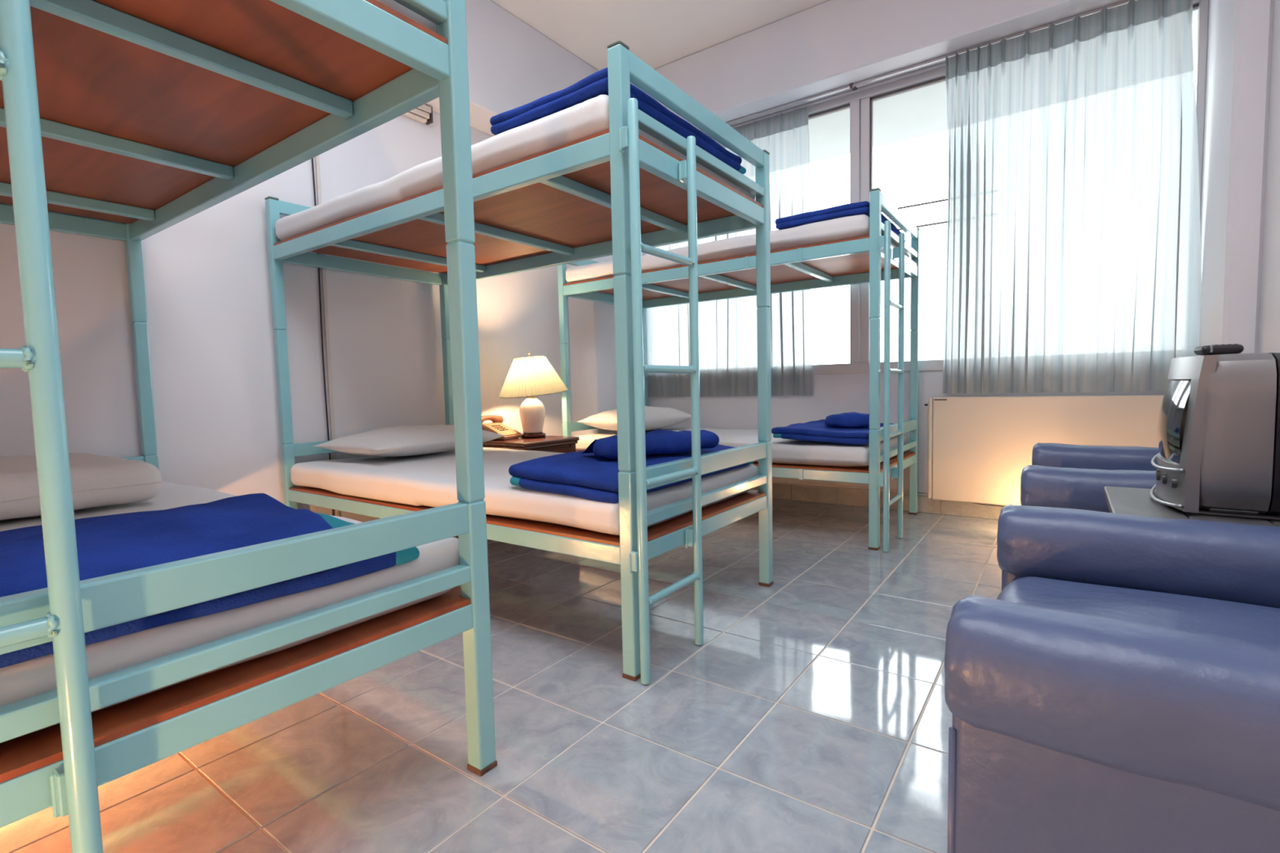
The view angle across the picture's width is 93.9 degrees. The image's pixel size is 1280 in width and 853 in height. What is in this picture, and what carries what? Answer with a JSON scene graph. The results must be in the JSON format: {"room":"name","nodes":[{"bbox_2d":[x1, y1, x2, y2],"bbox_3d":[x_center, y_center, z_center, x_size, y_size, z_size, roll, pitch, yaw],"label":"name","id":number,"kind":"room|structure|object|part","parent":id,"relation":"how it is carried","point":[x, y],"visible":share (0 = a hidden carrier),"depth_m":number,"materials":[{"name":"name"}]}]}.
{"room":"dormitory","nodes":[
{"label":"dormitory","id":0,"kind":"room"},
{"bbox_2d":[0,111,572,522],"bbox_3d":[-1.784,-0.766,2.504,0.100,3.016,5.665,1,5,35],"label":"wall","id":1,"kind":"structure","parent":0,"point":[206,277],"depth_m":2.57,"materials":[{"name":"paint"}]},
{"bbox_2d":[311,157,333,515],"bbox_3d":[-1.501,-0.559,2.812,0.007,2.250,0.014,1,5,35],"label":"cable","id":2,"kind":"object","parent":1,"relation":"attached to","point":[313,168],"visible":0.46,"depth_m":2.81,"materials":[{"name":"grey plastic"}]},
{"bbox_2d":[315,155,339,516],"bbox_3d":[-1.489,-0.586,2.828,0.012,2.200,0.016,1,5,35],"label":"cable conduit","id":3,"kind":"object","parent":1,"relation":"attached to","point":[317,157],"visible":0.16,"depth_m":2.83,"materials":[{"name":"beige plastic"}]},
{"bbox_2d":[0,497,1001,852],"bbox_3d":[-0.308,0.725,1.563,3.655,0.100,5.645,1,5,35],"label":"floor","id":4,"kind":"structure","parent":0,"point":[811,713],"depth_m":1.34,"materials":[{"name":"tile"}]},
{"bbox_2d":[0,0,497,852],"bbox_3d":[-1.345,-0.098,1.345,1.968,1.618,0.924,1,5,35],"label":"bunk bed","id":5,"kind":"object","parent":4,"relation":"on","point":[147,117],"visible":0.9,"depth_m":1.04,"materials":[{"name":"teal paint"}]},
{"bbox_3d":[-0.647,0.006,0.656,0.026,1.463,0.026,1,5,35],"label":"ladder rail","id":6,"kind":"part","parent":5,"relation":"part of","materials":[{"name":"teal metal"}]},
{"bbox_3d":[-2.139,-0.687,1.871,0.030,0.058,0.829,1,5,35],"label":"deck rail","id":7,"kind":"part","parent":5,"relation":"part of","materials":[{"name":"teal metal"}]},
{"bbox_3d":[-2.120,0.169,1.927,0.030,0.058,0.829,1,5,35],"label":"guard rail","id":8,"kind":"part","parent":5,"relation":"part of","materials":[{"name":"teal metal"}]},
{"bbox_3d":[-1.874,-0.147,2.260,0.041,1.598,0.041,1,5,35],"label":"post","id":9,"kind":"part","parent":5,"relation":"part of","materials":[{"name":"teal metal"}]},
{"bbox_2d":[0,481,459,743],"bbox_3d":[-1.350,0.290,1.389,1.833,0.114,0.913,1,5,35],"label":"mattress","id":10,"kind":"object","parent":5,"relation":"on","point":[21,681],"visible":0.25,"depth_m":0.91,"materials":[{"name":"white fabric"}]},
{"bbox_2d":[0,453,164,519],"bbox_3d":[-1.795,0.164,1.582,0.710,0.130,0.674,1,5,34],"label":"pillow","id":11,"kind":"object","parent":10,"relation":"on","point":[96,480],"visible":0.83,"depth_m":1.56,"materials":[{"name":"white fabric"}]},
{"bbox_2d":[0,493,419,668],"bbox_3d":[-0.760,0.204,0.999,0.435,0.126,0.605,1,5,35],"label":"folded blanket","id":12,"kind":"object","parent":10,"relation":"on","point":[108,544],"visible":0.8,"depth_m":0.90,"materials":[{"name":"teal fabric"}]},
{"bbox_3d":[-0.585,0.206,0.836,0.030,0.058,0.829,1,5,35],"label":"guard rail","id":13,"kind":"part","parent":5,"relation":"part of","materials":[{"name":"teal metal"}]},
{"bbox_3d":[-0.582,0.316,0.843,0.030,0.032,0.829,1,5,35],"label":"guard rail","id":14,"kind":"part","parent":5,"relation":"part of","materials":[{"name":"teal metal"}]},
{"bbox_3d":[-0.580,0.401,0.849,0.030,0.050,0.829,1,5,35],"label":"deck rail","id":15,"kind":"part","parent":5,"relation":"part of","materials":[{"name":"teal metal"}]},
{"bbox_3d":[-1.119,-0.698,1.678,1.844,0.058,0.030,1,5,35],"label":"rail","id":16,"kind":"part","parent":5,"relation":"part of","materials":[{"name":"teal metal"}]},
{"bbox_3d":[-0.604,-0.649,0.779,0.030,0.058,0.829,1,5,35],"label":"deck rail","id":17,"kind":"part","parent":5,"relation":"part of","materials":[{"name":"teal metal"}]},
{"bbox_2d":[376,0,436,32],"bbox_3d":[-1.374,-0.762,1.319,1.833,0.108,0.910,1,5,35],"label":"mattress","id":18,"kind":"object","parent":5,"relation":"on","point":[395,6],"visible":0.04,"depth_m":1.09,"materials":[{"name":"white fabric"}]},
{"bbox_3d":[-0.606,-0.737,0.773,0.030,0.031,0.829,1,5,35],"label":"guard rail","id":19,"kind":"part","parent":5,"relation":"part of","materials":[{"name":"teal metal"}]},
{"bbox_3d":[-0.341,-0.109,1.169,0.041,1.598,0.041,1,5,35],"label":"post","id":20,"kind":"part","parent":5,"relation":"part of","materials":[{"name":"teal metal"}]},
{"bbox_2d":[264,40,773,684],"bbox_3d":[-0.538,-0.188,2.420,1.968,1.618,0.924,1,5,35],"label":"bunk bed","id":21,"kind":"object","parent":4,"relation":"on","point":[614,191],"visible":0.89,"depth_m":1.92,"materials":[{"name":"teal paint"}]},
{"bbox_3d":[-1.569,-0.179,2.631,0.041,1.598,0.041,1,5,35],"label":"post","id":22,"kind":"part","parent":21,"relation":"part of","materials":[{"name":"teal metal"}]},
{"bbox_3d":[-1.336,-0.982,2.932,0.030,0.054,0.829,1,5,35],"label":"guard rail","id":23,"kind":"part","parent":21,"relation":"part of","materials":[{"name":"teal metal"}]},
{"bbox_3d":[-1.312,0.079,3.002,0.030,0.058,0.829,1,5,35],"label":"guard rail","id":24,"kind":"part","parent":21,"relation":"part of","materials":[{"name":"teal metal"}]},
{"bbox_3d":[-1.332,-0.777,2.945,0.030,0.058,0.829,1,5,35],"label":"deck rail","id":25,"kind":"part","parent":21,"relation":"part of","materials":[{"name":"teal metal"}]},
{"bbox_3d":[-0.817,-0.729,2.046,1.844,0.058,0.030,1,5,35],"label":"rail","id":26,"kind":"part","parent":21,"relation":"part of","materials":[{"name":"teal metal"}]},
{"bbox_3d":[-1.067,-0.237,3.335,0.041,1.598,0.041,1,5,35],"label":"post","id":27,"kind":"part","parent":21,"relation":"part of","materials":[{"name":"teal metal"}]},
{"bbox_3d":[-0.793,0.321,2.116,1.844,0.050,0.030,1,5,35],"label":"rail","id":28,"kind":"part","parent":21,"relation":"part of","materials":[{"name":"teal metal"}]},
{"bbox_2d":[275,94,755,240],"bbox_3d":[-0.567,-0.853,2.393,1.833,0.109,0.906,1,5,35],"label":"mattress","id":29,"kind":"object","parent":21,"relation":"on","point":[590,117],"visible":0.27,"depth_m":1.79,"materials":[{"name":"white fabric"}]},
{"bbox_2d":[489,66,746,173],"bbox_3d":[-0.033,-0.916,1.966,0.465,0.064,0.804,1,5,35],"label":"folded blanket","id":30,"kind":"object","parent":29,"relation":"on","point":[596,84],"visible":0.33,"depth_m":1.68,"materials":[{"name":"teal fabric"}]},
{"bbox_2d":[290,447,757,535],"bbox_3d":[-0.543,0.200,2.463,1.834,0.114,0.908,1,5,35],"label":"mattress","id":31,"kind":"object","parent":21,"relation":"on","point":[429,480],"visible":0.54,"depth_m":2.11,"materials":[{"name":"white fabric"}]},
{"bbox_2d":[313,424,506,456],"bbox_3d":[-1.062,0.061,2.831,0.470,0.134,0.720,1,5,33],"label":"pillow","id":32,"kind":"object","parent":31,"relation":"on","point":[401,440],"visible":0.88,"depth_m":2.61,"materials":[{"name":"white fabric"}]},
{"bbox_2d":[508,444,754,503],"bbox_3d":[0.013,0.128,2.048,0.436,0.095,0.866,1,5,35],"label":"folded blanket","id":33,"kind":"object","parent":31,"relation":"on","point":[587,476],"visible":0.51,"depth_m":1.75,"materials":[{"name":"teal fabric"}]},
{"bbox_2d":[581,429,719,458],"bbox_3d":[0.038,0.048,2.015,0.472,0.077,0.196,-4,5,-33],"label":"rolled towel","id":34,"kind":"object","parent":33,"relation":"on","point":[660,441],"visible":0.79,"depth_m":1.94,"materials":[{"name":"blue fabric"}]},
{"bbox_3d":[-0.312,-0.788,2.753,1.844,0.058,0.030,1,5,35],"label":"rail","id":35,"kind":"part","parent":21,"relation":"part of","materials":[{"name":"teal metal"}]},
{"bbox_3d":[-0.036,-0.141,1.540,0.041,1.598,0.041,1,5,35],"label":"post","id":36,"kind":"part","parent":21,"relation":"part of","materials":[{"name":"teal metal"}]},
{"bbox_3d":[-0.002,-0.066,1.505,0.026,1.463,0.026,1,5,35],"label":"ladder rail","id":37,"kind":"part","parent":21,"relation":"part of","materials":[{"name":"teal metal"}]},
{"bbox_3d":[0.160,-0.084,1.731,0.026,1.463,0.026,1,5,35],"label":"ladder rail","id":38,"kind":"part","parent":21,"relation":"part of","materials":[{"name":"teal metal"}]},
{"bbox_3d":[0.199,-0.944,1.840,0.030,0.054,0.829,1,5,35],"label":"guard rail","id":39,"kind":"part","parent":21,"relation":"part of","materials":[{"name":"teal metal"}]},
{"bbox_3d":[0.201,-0.827,1.848,0.030,0.031,0.829,1,5,35],"label":"guard rail","id":40,"kind":"part","parent":21,"relation":"part of","materials":[{"name":"teal metal"}]},
{"bbox_3d":[0.203,-0.740,1.854,0.030,0.058,0.829,1,5,35],"label":"deck rail","id":41,"kind":"part","parent":21,"relation":"part of","materials":[{"name":"teal metal"}]},
{"bbox_3d":[0.223,0.116,1.911,0.030,0.058,0.829,1,5,35],"label":"guard rail","id":42,"kind":"part","parent":21,"relation":"part of","materials":[{"name":"teal metal"}]},
{"bbox_3d":[0.225,0.226,1.918,0.030,0.032,0.829,1,5,35],"label":"guard rail","id":43,"kind":"part","parent":21,"relation":"part of","materials":[{"name":"teal metal"}]},
{"bbox_3d":[0.227,0.311,1.924,0.030,0.050,0.829,1,5,35],"label":"deck rail","id":44,"kind":"part","parent":21,"relation":"part of","materials":[{"name":"teal metal"}]},
{"bbox_3d":[0.466,-0.199,2.244,0.041,1.598,0.041,1,5,35],"label":"post","id":45,"kind":"part","parent":21,"relation":"part of","materials":[{"name":"teal metal"}]},
{"bbox_2d":[482,435,579,453],"bbox_3d":[-0.697,0.312,3.453,0.588,0.490,0.436,1,5,35],"label":"nightstand","id":46,"kind":"object","parent":4,"relation":"on","point":[560,444],"visible":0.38,"depth_m":3.27,"materials":[{"name":"brown wood"}]},
{"bbox_2d":[481,415,521,439],"bbox_3d":[-0.811,0.004,3.413,0.208,0.135,0.266,1,4,25],"label":"telephone","id":47,"kind":"object","parent":46,"relation":"on","point":[497,427],"visible":0.5,"depth_m":3.40,"materials":[{"name":"beige plastic"}]},
{"bbox_3d":[-0.708,0.098,3.442,0.558,0.016,0.424,1,5,35],"label":"molding","id":48,"kind":"part","parent":46,"relation":"part of","materials":[{"name":"brown wood"}]},
{"bbox_2d":[498,351,567,438],"bbox_3d":[-0.621,-0.187,3.494,0.400,0.495,0.398,1,5,35],"label":"table lamp","id":49,"kind":"object","parent":46,"relation":"on","point":[529,376],"visible":0.99,"depth_m":3.38,"materials":[{"name":"white ceramic"}]},
{"bbox_3d":[-0.485,0.176,3.290,0.016,0.103,0.360,1,5,35],"label":"drawer","id":50,"kind":"part","parent":46,"relation":"part of","materials":[{"name":"brown wood"}]},
{"bbox_3d":[-0.397,0.324,3.464,0.048,0.452,0.048,1,5,35],"label":"leg","id":51,"kind":"part","parent":46,"relation":"part of","materials":[{"name":"brown wood"}]},
{"bbox_2d":[557,187,919,551],"bbox_3d":[0.559,-0.290,3.575,1.974,1.618,0.930,1,5,35],"label":"bunk bed","id":52,"kind":"object","parent":4,"relation":"on","point":[872,259],"visible":0.83,"depth_m":3.12,"materials":[{"name":"teal paint"}]},
{"bbox_3d":[-0.473,-0.281,3.790,0.041,1.598,0.041,1,5,35],"label":"post","id":53,"kind":"part","parent":52,"relation":"part of","materials":[{"name":"teal metal"}]},
{"bbox_3d":[-0.240,-1.084,4.091,0.030,0.054,0.829,1,5,35],"label":"guard rail","id":54,"kind":"part","parent":52,"relation":"part of","materials":[{"name":"teal metal"}]},
{"bbox_3d":[-0.216,-0.024,4.162,0.030,0.058,0.829,1,5,35],"label":"guard rail","id":55,"kind":"part","parent":52,"relation":"part of","materials":[{"name":"teal metal"}]},
{"bbox_3d":[-0.235,-0.880,4.105,0.030,0.058,0.829,1,5,35],"label":"deck rail","id":56,"kind":"part","parent":52,"relation":"part of","materials":[{"name":"teal metal"}]},
{"bbox_3d":[0.030,-0.339,4.494,0.041,1.598,0.041,1,5,35],"label":"post","id":57,"kind":"part","parent":52,"relation":"part of","materials":[{"name":"teal metal"}]},
{"bbox_3d":[0.280,-0.831,3.205,1.844,0.058,0.030,1,5,35],"label":"rail","id":58,"kind":"part","parent":52,"relation":"part of","materials":[{"name":"teal metal"}]},
{"bbox_2d":[565,214,909,283],"bbox_3d":[0.529,-0.955,3.552,1.833,0.110,0.912,1,5,35],"label":"mattress","id":59,"kind":"object","parent":52,"relation":"on","point":[854,226],"visible":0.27,"depth_m":3.01,"materials":[{"name":"white fabric"}]},
{"bbox_2d":[775,200,906,242],"bbox_3d":[1.065,-1.017,3.114,0.450,0.063,0.785,1,5,35],"label":"folded blanket","id":60,"kind":"object","parent":59,"relation":"on","point":[861,207],"visible":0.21,"depth_m":2.80,"materials":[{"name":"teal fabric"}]},
{"bbox_2d":[574,426,908,466],"bbox_3d":[0.554,0.098,3.623,1.835,0.112,0.909,1,5,35],"label":"mattress","id":61,"kind":"object","parent":52,"relation":"on","point":[789,451],"visible":0.36,"depth_m":2.96,"materials":[{"name":"white fabric"}]},
{"bbox_2d":[577,405,691,431],"bbox_3d":[-0.006,-0.055,4.001,0.440,0.162,0.760,2,5,38],"label":"pillow","id":62,"kind":"object","parent":61,"relation":"on","point":[655,418],"visible":0.68,"depth_m":3.83,"materials":[{"name":"white fabric"}]},
{"bbox_2d":[771,419,893,444],"bbox_3d":[1.079,0.019,3.201,0.481,0.075,0.786,1,5,35],"label":"folded blanket","id":63,"kind":"object","parent":61,"relation":"on","point":[816,430],"visible":0.62,"depth_m":2.92,"materials":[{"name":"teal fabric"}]},
{"bbox_2d":[824,412,869,426],"bbox_3d":[1.085,-0.039,3.091,0.251,0.074,0.188,0,4,12],"label":"rolled towel","id":64,"kind":"object","parent":63,"relation":"on","point":[849,419],"visible":0.76,"depth_m":3.01,"materials":[{"name":"blue fabric"}]},
{"bbox_3d":[0.784,-0.890,3.913,1.844,0.058,0.030,1,5,35],"label":"rail","id":65,"kind":"part","parent":52,"relation":"part of","materials":[{"name":"teal metal"}]},
{"bbox_3d":[0.304,0.219,3.275,1.844,0.050,0.030,1,5,35],"label":"rail","id":66,"kind":"part","parent":52,"relation":"part of","materials":[{"name":"teal metal"}]},
{"bbox_3d":[1.061,-0.243,2.700,0.041,1.598,0.041,1,5,35],"label":"post","id":67,"kind":"part","parent":52,"relation":"part of","materials":[{"name":"teal metal"}]},
{"bbox_3d":[1.096,-0.167,2.656,0.026,1.463,0.026,1,5,35],"label":"ladder rail","id":68,"kind":"part","parent":52,"relation":"part of","materials":[{"name":"teal metal"}]},
{"bbox_3d":[1.322,0.124,3.077,0.030,0.032,0.829,1,5,35],"label":"guard rail","id":69,"kind":"part","parent":52,"relation":"part of","materials":[{"name":"teal metal"}]},
{"bbox_3d":[1.319,0.014,3.070,0.030,0.058,0.829,1,5,35],"label":"guard rail","id":70,"kind":"part","parent":52,"relation":"part of","materials":[{"name":"teal metal"}]},
{"bbox_3d":[1.323,0.209,3.083,0.030,0.050,0.829,1,5,35],"label":"deck rail","id":71,"kind":"part","parent":52,"relation":"part of","materials":[{"name":"teal metal"}]},
{"bbox_3d":[1.298,-0.929,3.007,0.030,0.031,0.829,1,5,35],"label":"guard rail","id":72,"kind":"part","parent":52,"relation":"part of","materials":[{"name":"teal metal"}]},
{"bbox_3d":[1.295,-1.046,2.999,0.030,0.054,0.829,1,5,35],"label":"guard rail","id":73,"kind":"part","parent":52,"relation":"part of","materials":[{"name":"teal metal"}]},
{"bbox_3d":[1.300,-0.842,3.013,0.030,0.058,0.829,1,5,35],"label":"deck rail","id":74,"kind":"part","parent":52,"relation":"part of","materials":[{"name":"teal metal"}]},
{"bbox_3d":[1.258,-0.186,2.882,0.026,1.463,0.026,1,5,35],"label":"ladder rail","id":75,"kind":"part","parent":52,"relation":"part of","materials":[{"name":"teal metal"}]},
{"bbox_3d":[1.563,-0.302,3.404,0.041,1.598,0.041,1,5,35],"label":"post","id":76,"kind":"part","parent":52,"relation":"part of","materials":[{"name":"teal metal"}]},
{"bbox_2d":[972,502,1004,506],"bbox_3d":[1.995,0.467,3.082,0.498,0.103,0.021,1,4,32],"label":"power cord","id":77,"kind":"object","parent":4,"relation":"on","point":[972,503],"visible":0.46,"depth_m":3.17,"materials":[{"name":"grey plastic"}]},
{"bbox_2d":[1020,442,1159,512],"bbox_3d":[1.601,0.245,1.865,0.660,0.730,0.858,1,5,35],"label":"armchair","id":78,"kind":"object","parent":4,"relation":"on","point":[1060,475],"visible":0.2,"depth_m":1.69,"materials":[{"name":"blue leather"}]},
{"bbox_3d":[1.393,0.189,1.571,0.660,0.143,0.148,1,5,35],"label":"armrest","id":79,"kind":"part","parent":78,"relation":"part of","materials":[{"name":"blue leather"}]},
{"bbox_3d":[1.804,0.140,2.146,0.660,0.142,0.150,1,5,35],"label":"armrest","id":80,"kind":"part","parent":78,"relation":"part of","materials":[{"name":"blue leather"}]},
{"bbox_2d":[944,504,1279,852],"bbox_3d":[0.818,0.336,0.773,0.660,0.730,0.776,1,5,35],"label":"armchair","id":81,"kind":"object","parent":4,"relation":"on","point":[1118,691],"visible":1,"depth_m":0.61,"materials":[{"name":"blue leather"}]},
{"bbox_3d":[1.008,0.452,1.037,0.652,0.375,0.104,1,5,35],"label":"panel","id":82,"kind":"part","parent":81,"relation":"part of","materials":[{"name":"blue leather"}]},
{"bbox_3d":[0.635,0.274,0.512,0.660,0.142,0.148,1,5,35],"label":"armrest","id":83,"kind":"part","parent":81,"relation":"part of","materials":[{"name":"blue leather"}]},
{"bbox_3d":[0.640,0.495,0.521,0.652,0.375,0.104,1,5,35],"label":"panel","id":84,"kind":"part","parent":81,"relation":"part of","materials":[{"name":"blue leather"}]},
{"bbox_2d":[996,577,1279,646],"bbox_3d":[0.800,0.360,0.786,0.614,0.181,0.531,1,5,35],"label":"seat cushion","id":85,"kind":"object","parent":81,"relation":"on","point":[1242,608],"depth_m":0.94,"materials":[{"name":"blue leather"}]},
{"bbox_3d":[0.998,0.233,1.022,0.660,0.142,0.150,1,5,35],"label":"armrest","id":86,"kind":"part","parent":81,"relation":"part of","materials":[{"name":"blue leather"}]},
{"bbox_2d":[1103,486,1279,526],"bbox_3d":[1.238,0.413,1.210,0.467,0.498,0.380,1,5,35],"label":"table","id":87,"kind":"object","parent":4,"relation":"on","point":[1122,500],"visible":0.1,"depth_m":1.22,"materials":[{"name":"grey wood"}]},
{"bbox_2d":[1149,352,1279,520],"bbox_3d":[1.262,0.010,1.183,0.374,0.309,0.342,1,5,35],"label":"television","id":88,"kind":"object","parent":87,"relation":"on","point":[1219,424],"visible":1,"depth_m":1.11,"materials":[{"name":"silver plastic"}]},
{"bbox_3d":[1.144,0.004,1.268,0.064,0.298,0.327,1,5,35],"label":"frame","id":89,"kind":"part","parent":88,"relation":"part of","materials":[{"name":"silver metal"}]},
{"bbox_2d":[1193,343,1244,355],"bbox_3d":[1.159,-0.153,1.198,0.066,0.021,0.046,0,4,21],"label":"remote control","id":90,"kind":"object","parent":88,"relation":"on","point":[1214,349],"visible":0.95,"depth_m":1.18,"materials":[{"name":"black plastic"}]},
{"bbox_2d":[567,252,644,436],"bbox_3d":[-0.201,-0.676,4.436,0.244,2.308,0.705,1,5,35],"label":"pillar","id":91,"kind":"structure","parent":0,"point":[591,323],"depth_m":4.17,"materials":[{"name":"paint"}]},
{"bbox_2d":[490,0,829,71],"bbox_3d":[-0.471,-2.273,1.230,3.655,0.100,5.320,1,5,35],"label":"ceiling","id":92,"kind":"structure","parent":0,"point":[660,33],"depth_m":3.52,"materials":[{"name":"white paint"}]},
{"bbox_2d":[424,0,598,136],"bbox_3d":[-1.641,-1.967,2.365,0.245,0.608,5.565,1,5,35],"label":"beam","id":93,"kind":"structure","parent":92,"relation":"attached to","point":[512,64],"depth_m":3.40,"materials":[{"name":"paint"}]},
{"bbox_2d":[402,104,433,124],"bbox_3d":[-1.855,-1.602,2.243,0.052,0.082,2.470,1,5,35],"label":"cable trunking","id":94,"kind":"object","parent":93,"relation":"attached to","point":[423,113],"visible":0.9,"depth_m":3.19,"materials":[{"name":"beige plastic"}]},
{"bbox_2d":[630,0,1136,135],"bbox_3d":[1.266,-2.185,3.464,3.210,0.450,0.380,1,5,35],"label":"beam","id":95,"kind":"structure","parent":92,"relation":"attached to","point":[830,45],"depth_m":3.37,"materials":[{"name":"paint"}]},
{"bbox_2d":[644,105,812,396],"bbox_3d":[0.558,-1.101,4.112,1.271,1.786,0.034,1,5,35],"label":"curtain","id":96,"kind":"object","parent":95,"relation":"hanging from","point":[728,341],"visible":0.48,"depth_m":3.99,"materials":[{"name":"white fabric"}]},
{"bbox_3d":[1.235,-1.977,3.514,3.090,0.029,0.100,1,5,35],"label":"curtain rail","id":97,"kind":"part","parent":95,"relation":"part of","materials":[{"name":"white paint"}]},
{"bbox_2d":[942,0,1201,393],"bbox_3d":[2.076,-1.059,2.928,1.060,1.782,0.074,1,5,35],"label":"curtain","id":98,"kind":"object","parent":95,"relation":"hanging from","point":[1073,255],"visible":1,"depth_m":2.91,"materials":[{"name":"white fabric"}]},
{"bbox_2d":[647,370,1165,494],"bbox_3d":[1.295,0.126,3.796,3.455,0.925,0.120,1,5,35],"label":"wall","id":99,"kind":"structure","parent":0,"point":[832,393],"depth_m":3.75,"materials":[{"name":"paint"}]},
{"bbox_2d":[772,482,928,495],"bbox_3d":[1.192,0.386,3.794,1.170,0.008,0.007,1,5,35],"label":"cable","id":100,"kind":"object","parent":99,"relation":"attached to","point":[772,482],"visible":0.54,"depth_m":3.76,"materials":[{"name":"beige plastic"}]},
{"bbox_2d":[751,483,1005,519],"bbox_3d":[1.323,0.443,3.721,3.110,0.101,0.012,1,5,35],"label":"baseboard","id":101,"kind":"structure","parent":99,"relation":"attached to","point":[802,493],"depth_m":3.67,"materials":[{"name":"tile"}]},
{"bbox_2d":[643,0,1208,379],"bbox_3d":[1.315,-1.164,3.654,3.110,1.673,0.106,1,5,35],"label":"window","id":102,"kind":"structure","parent":99,"relation":"in","point":[860,104],"depth_m":3.57,"materials":[{"name":"grey metal"}]},
{"bbox_3d":[0.061,-1.202,4.544,0.035,1.562,0.065,1,5,35],"label":"frame","id":103,"kind":"part","parent":102,"relation":"part of","materials":[{"name":"grey metal"}]},
{"bbox_3d":[1.327,-0.334,3.700,3.110,0.010,0.085,1,5,35],"label":"sill","id":104,"kind":"part","parent":102,"relation":"part of","materials":[{"name":"beige"}]},
{"bbox_3d":[1.294,-1.974,3.601,3.105,0.048,0.065,1,5,35],"label":"frame","id":105,"kind":"part","parent":102,"relation":"part of","materials":[{"name":"grey metal"}]},
{"bbox_3d":[2.566,-1.140,2.756,0.030,1.562,0.075,1,5,35],"label":"frame","id":106,"kind":"part","parent":102,"relation":"part of","materials":[{"name":"grey metal"}]},
{"bbox_2d":[924,395,1164,505],"bbox_3d":[2.081,0.130,3.094,1.120,0.575,0.108,1,5,35],"label":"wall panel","id":107,"kind":"object","parent":99,"relation":"attached to","point":[979,448],"visible":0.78,"depth_m":3.14,"materials":[{"name":"beige wood"}]},
{"bbox_2d":[1199,0,1274,355],"bbox_3d":[2.467,-0.913,2.513,0.100,2.915,0.705,1,5,35],"label":"pillar","id":108,"kind":"structure","parent":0,"point":[1240,35],"depth_m":2.25,"materials":[{"name":"paint"}]},
{"bbox_2d":[1257,0,1279,352],"bbox_3d":[1.113,-0.694,0.444,0.100,3.016,5.665,1,5,35],"label":"wall","id":109,"kind":"structure","parent":0,"point":[1269,311],"depth_m":2.13,"materials":[{"name":"paint"}]},
{"label":"outside","id":110,"kind":"structure","parent":0,"visible":0},
{"bbox_2d":[808,9,1197,163],"bbox_3d":[1.804,-2.219,4.020,4.800,0.150,1.120,1,5,35],"label":"window","id":111,"kind":"structure","parent":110,"point":[922,111],"depth_m":4.22,"materials":[{"name":"white glass"}]}
]}

